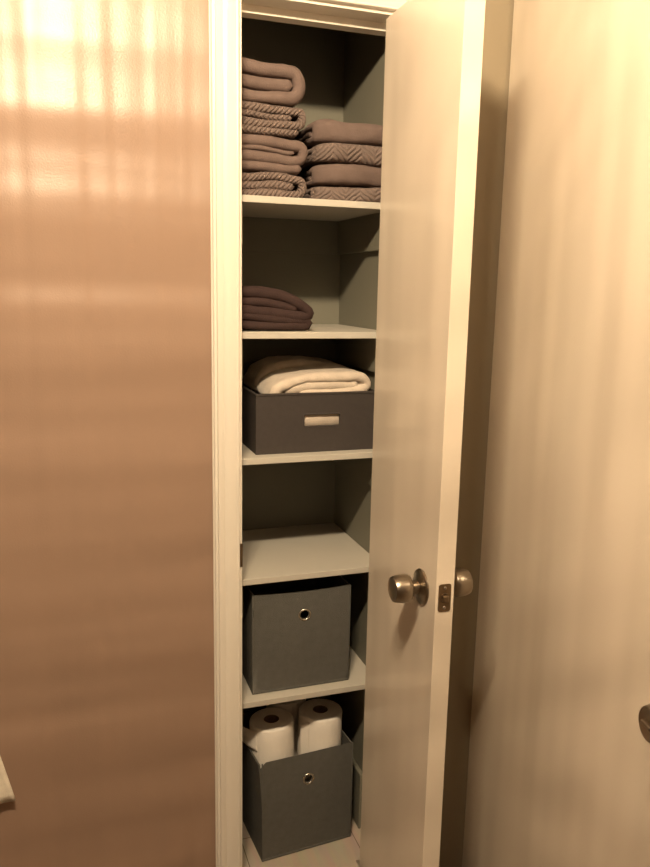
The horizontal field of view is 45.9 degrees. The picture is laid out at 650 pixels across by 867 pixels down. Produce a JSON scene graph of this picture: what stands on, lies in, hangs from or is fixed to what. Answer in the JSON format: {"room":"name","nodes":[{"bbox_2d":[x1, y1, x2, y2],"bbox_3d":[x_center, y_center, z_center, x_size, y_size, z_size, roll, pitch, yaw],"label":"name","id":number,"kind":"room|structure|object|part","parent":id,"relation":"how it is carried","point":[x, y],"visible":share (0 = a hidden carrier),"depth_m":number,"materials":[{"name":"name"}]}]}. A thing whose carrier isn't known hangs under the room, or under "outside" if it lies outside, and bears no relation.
{"room":"bathroom","nodes":[
{"label":"bathroom","id":0,"kind":"room"},
{"bbox_2d":[0,0,513,866],"bbox_3d":[-0.576,-0.076,1.621,2.160,2.740,0.110,-3,11,-19],"label":"wall","id":1,"kind":"structure","parent":0,"point":[107,713],"depth_m":1.64,"materials":[{"name":"brown paint"}]},
{"bbox_2d":[209,0,239,866],"bbox_3d":[-0.219,0.160,1.724,0.058,2.252,0.017,-3,11,-19],"label":"trim","id":2,"kind":"structure","parent":1,"relation":"attached to","point":[224,14],"depth_m":1.67,"materials":[{"name":"beige paint"}]},
{"bbox_2d":[240,544,242,566],"bbox_3d":[-0.198,0.278,1.778,0.007,0.056,0.032,-3,11,-19],"label":"strike plate","id":3,"kind":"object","parent":1,"relation":"attached to","point":[241,545],"depth_m":1.76,"materials":[{"name":"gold metal"}]},
{"bbox_2d":[239,0,393,866],"bbox_3d":[-0.032,0.161,1.858,0.405,2.205,0.110,-3,11,-19],"label":"trim","id":4,"kind":"structure","parent":1,"relation":"attached to","point":[312,13],"depth_m":1.64,"materials":[{"name":"beige paint"}]},
{"bbox_2d":[315,0,407,11],"bbox_3d":[0.010,-0.927,1.589,0.498,0.058,0.017,-3,11,-19],"label":"trim","id":5,"kind":"structure","parent":1,"relation":"attached to","point":[386,5],"depth_m":1.62,"materials":[{"name":"beige paint"}]},
{"bbox_2d":[359,0,485,866],"bbox_3d":[0.184,0.210,1.676,0.170,2.165,0.387,-2,11,-17],"label":"door","id":6,"kind":"structure","parent":1,"relation":"in","point":[434,48],"depth_m":1.57,"materials":[{"name":"beige paint"}]},
{"bbox_3d":[0.165,0.315,1.565,0.059,0.058,0.058,-2,11,-17],"label":"knob","id":7,"kind":"part","parent":6,"relation":"part of","materials":[{"name":"silver metal"}]},
{"bbox_3d":[0.236,0.326,1.519,0.027,0.058,0.002,-2,11,-17],"label":"latch plate","id":8,"kind":"part","parent":6,"relation":"part of","materials":[{"name":"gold metal"}]},
{"bbox_3d":[0.270,0.311,1.598,0.059,0.058,0.058,-2,11,-17],"label":"knob","id":9,"kind":"part","parent":6,"relation":"part of","materials":[{"name":"silver metal"}]},
{"bbox_2d":[462,0,649,866],"bbox_3d":[0.454,0.176,1.470,0.110,2.320,0.942,0,11,-8],"label":"door","id":10,"kind":"structure","parent":1,"relation":"in","point":[558,775],"depth_m":1.47,"materials":[{"name":"beige paint"}]},
{"bbox_3d":[0.487,0.414,1.094,0.059,0.058,0.058,0,11,-8],"label":"knob","id":11,"kind":"part","parent":10,"relation":"part of","materials":[{"name":"silver metal"}]},
{"bbox_3d":[-0.818,0.092,1.473,0.044,0.044,0.070,-3,11,-19],"label":"towel hook","id":12,"kind":"object","parent":1,"relation":"attached to","visible":0},
{"bbox_2d":[0,756,15,803],"bbox_3d":[-0.829,0.462,1.553,0.338,0.745,0.022,-3,11,-19],"label":"hanging towel","id":13,"kind":"object","parent":12,"relation":"hanging from","point":[6,792],"visible":1,"depth_m":1.67,"materials":[{"name":"white fabric"}]},
{"bbox_2d":[242,17,344,711],"bbox_3d":[-0.150,-0.012,2.181,0.569,2.420,0.050,-3,11,-19],"label":"wall","id":14,"kind":"structure","parent":0,"point":[292,494],"depth_m":2.10,"materials":[{"name":"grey paint"}]},
{"bbox_2d":[242,646,365,737],"bbox_3d":[-0.095,0.669,2.109,0.367,0.103,0.367,-3,11,-19],"label":"shelf","id":15,"kind":"object","parent":14,"relation":"attached to","point":[355,682],"visible":0.1,"depth_m":1.95,"materials":[{"name":"paint"}]},
{"bbox_2d":[242,575,350,694],"bbox_3d":[-0.099,0.494,2.046,0.258,0.262,0.260,-3,11,-19],"label":"storage bin","id":16,"kind":"object","parent":15,"relation":"on","point":[296,633],"visible":0.88,"depth_m":1.93,"materials":[{"name":"grey fabric"}]},
{"bbox_2d":[242,523,368,617],"bbox_3d":[-0.088,0.356,2.050,0.367,0.103,0.367,-3,11,-19],"label":"shelf","id":17,"kind":"object","parent":14,"relation":"attached to","point":[280,554],"visible":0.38,"depth_m":2.00,"materials":[{"name":"paint"}]},
{"bbox_2d":[242,443,372,499],"bbox_3d":[-0.083,0.068,1.995,0.367,0.103,0.367,-3,11,-19],"label":"shelf","id":18,"kind":"object","parent":14,"relation":"attached to","point":[357,462],"visible":0.18,"depth_m":1.84,"materials":[{"name":"paint"}]},
{"bbox_2d":[242,379,374,454],"bbox_3d":[-0.065,-0.053,1.972,0.305,0.144,0.293,-3,11,-19],"label":"storage bin","id":19,"kind":"object","parent":18,"relation":"on","point":[272,423],"visible":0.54,"depth_m":1.84,"materials":[{"name":"fabric"}]},
{"bbox_2d":[243,355,370,425],"bbox_3d":[-0.058,-0.089,1.966,0.277,0.206,0.275,-3,11,-19],"label":"folded blanket","id":20,"kind":"object","parent":19,"relation":"in","point":[283,373],"visible":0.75,"depth_m":1.86,"materials":[{"name":"white fabric"}]},
{"bbox_2d":[242,324,375,376],"bbox_3d":[-0.077,-0.216,1.940,0.367,0.103,0.367,-3,11,-19],"label":"shelf","id":21,"kind":"object","parent":14,"relation":"attached to","point":[349,345],"visible":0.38,"depth_m":2.03,"materials":[{"name":"paint"}]},
{"bbox_2d":[242,285,312,330],"bbox_3d":[-0.149,-0.308,1.863,0.184,0.102,0.256,-3,11,-19],"label":"folded towel","id":22,"kind":"object","parent":21,"relation":"on","point":[264,308],"visible":0.74,"depth_m":1.75,"materials":[{"name":"fabric"}]},
{"bbox_2d":[242,195,379,254],"bbox_3d":[-0.072,-0.504,1.885,0.367,0.103,0.367,-3,11,-19],"label":"shelf","id":23,"kind":"object","parent":14,"relation":"attached to","point":[269,223],"visible":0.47,"depth_m":2.01,"materials":[{"name":"paint"}]},
{"bbox_2d":[242,171,307,197],"bbox_3d":[-0.155,-0.575,1.820,0.164,0.054,0.264,-3,11,-19],"label":"folded towel","id":24,"kind":"object","parent":23,"relation":"on","point":[253,183],"visible":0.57,"depth_m":1.70,"materials":[{"name":"grey fabric"}]},
{"bbox_2d":[242,133,308,175],"bbox_3d":[-0.154,-0.642,1.815,0.169,0.078,0.266,-3,11,-19],"label":"folded towel","id":25,"kind":"object","parent":24,"relation":"on","point":[260,153],"visible":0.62,"depth_m":1.70,"materials":[{"name":"grey fabric"}]},
{"bbox_2d":[242,100,306,139],"bbox_3d":[-0.156,-0.712,1.797,0.163,0.064,0.264,-3,11,-19],"label":"folded towel","id":26,"kind":"object","parent":25,"relation":"on","point":[283,122],"visible":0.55,"depth_m":1.68,"materials":[{"name":"grey fabric"}]},
{"bbox_2d":[242,57,304,106],"bbox_3d":[-0.154,-0.787,1.778,0.161,0.091,0.264,-3,11,-19],"label":"folded towel","id":27,"kind":"object","parent":26,"relation":"on","point":[262,82],"visible":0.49,"depth_m":1.66,"materials":[{"name":"grey fabric"}]},
{"bbox_2d":[303,186,380,202],"bbox_3d":[0.025,-0.573,1.869,0.180,0.038,0.251,-3,11,-19],"label":"folded towel","id":28,"kind":"object","parent":23,"relation":"on","point":[364,194],"visible":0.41,"depth_m":1.76,"materials":[{"name":"grey fabric"}]},
{"bbox_2d":[295,163,381,189],"bbox_3d":[0.025,-0.615,1.865,0.181,0.046,0.255,-3,11,-19],"label":"folded towel","id":29,"kind":"object","parent":28,"relation":"on","point":[330,174],"visible":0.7,"depth_m":1.76,"materials":[{"name":"grey fabric"}]},
{"bbox_2d":[297,142,381,173],"bbox_3d":[0.025,-0.660,1.855,0.180,0.044,0.248,-3,11,-19],"label":"folded towel","id":30,"kind":"object","parent":29,"relation":"on","point":[327,152],"visible":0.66,"depth_m":1.75,"materials":[{"name":"grey fabric"}]},
{"bbox_2d":[291,119,382,148],"bbox_3d":[0.026,-0.710,1.851,0.184,0.054,0.260,-3,11,-19],"label":"folded towel","id":31,"kind":"object","parent":30,"relation":"on","point":[317,132],"visible":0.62,"depth_m":1.74,"materials":[{"name":"grey fabric"}]},
{"bbox_2d":[242,816,360,866],"bbox_3d":[-0.094,1.161,2.174,0.368,0.120,0.430,-3,11,-19],"label":"shelf","id":32,"kind":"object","parent":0,"point":[345,852],"depth_m":2.04,"materials":[{"name":"beige wood"}]},
{"bbox_2d":[242,697,352,861],"bbox_3d":[-0.100,0.958,2.155,0.269,0.285,0.260,-4,12,-23],"label":"storage bin","id":33,"kind":"object","parent":32,"relation":"on","point":[283,813],"visible":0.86,"depth_m":2.04,"materials":[{"name":"grey fabric"}]},
{"bbox_2d":[242,708,293,768],"bbox_3d":[-0.153,0.933,2.076,0.143,0.350,0.117,-4,12,-18],"label":"paper roll","id":34,"kind":"object","parent":33,"relation":"in","point":[270,735],"visible":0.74,"depth_m":2.01,"materials":[{"name":"white paper"}]},
{"bbox_2d":[266,699,305,755],"bbox_3d":[-0.114,0.910,2.202,0.113,0.352,0.113,-3,11,-19],"label":"paper roll","id":35,"kind":"object","parent":33,"relation":"in","point":[292,707],"visible":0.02,"depth_m":2.13,"materials":[{"name":"white paper"}]},
{"bbox_3d":[-0.051,0.980,2.043,0.267,0.285,0.011,-4,12,-23],"label":"panel","id":36,"kind":"part","parent":33,"relation":"part of","materials":[{"name":"grey fabric"}]},
{"bbox_2d":[297,699,341,781],"bbox_3d":[-0.020,0.925,2.124,0.127,0.353,0.119,-2,11,-19],"label":"paper roll","id":37,"kind":"object","parent":33,"relation":"in","point":[319,720],"visible":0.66,"depth_m":2.06,"materials":[{"name":"white paper"}]},
{"bbox_2d":[330,31,385,770],"bbox_3d":[0.103,0.010,2.091,0.050,2.420,0.290,-3,11,-19],"label":"wall","id":38,"kind":"structure","parent":0,"point":[364,66],"depth_m":2.03,"materials":[{"name":"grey paint"}]},
{"bbox_2d":[351,758,361,828],"bbox_3d":[0.054,0.999,2.269,0.012,0.168,0.290,-3,11,-19],"label":"baseboard","id":39,"kind":"structure","parent":38,"relation":"attached to","point":[357,773],"depth_m":2.15,"materials":[{"name":"white paint"}]}
]}

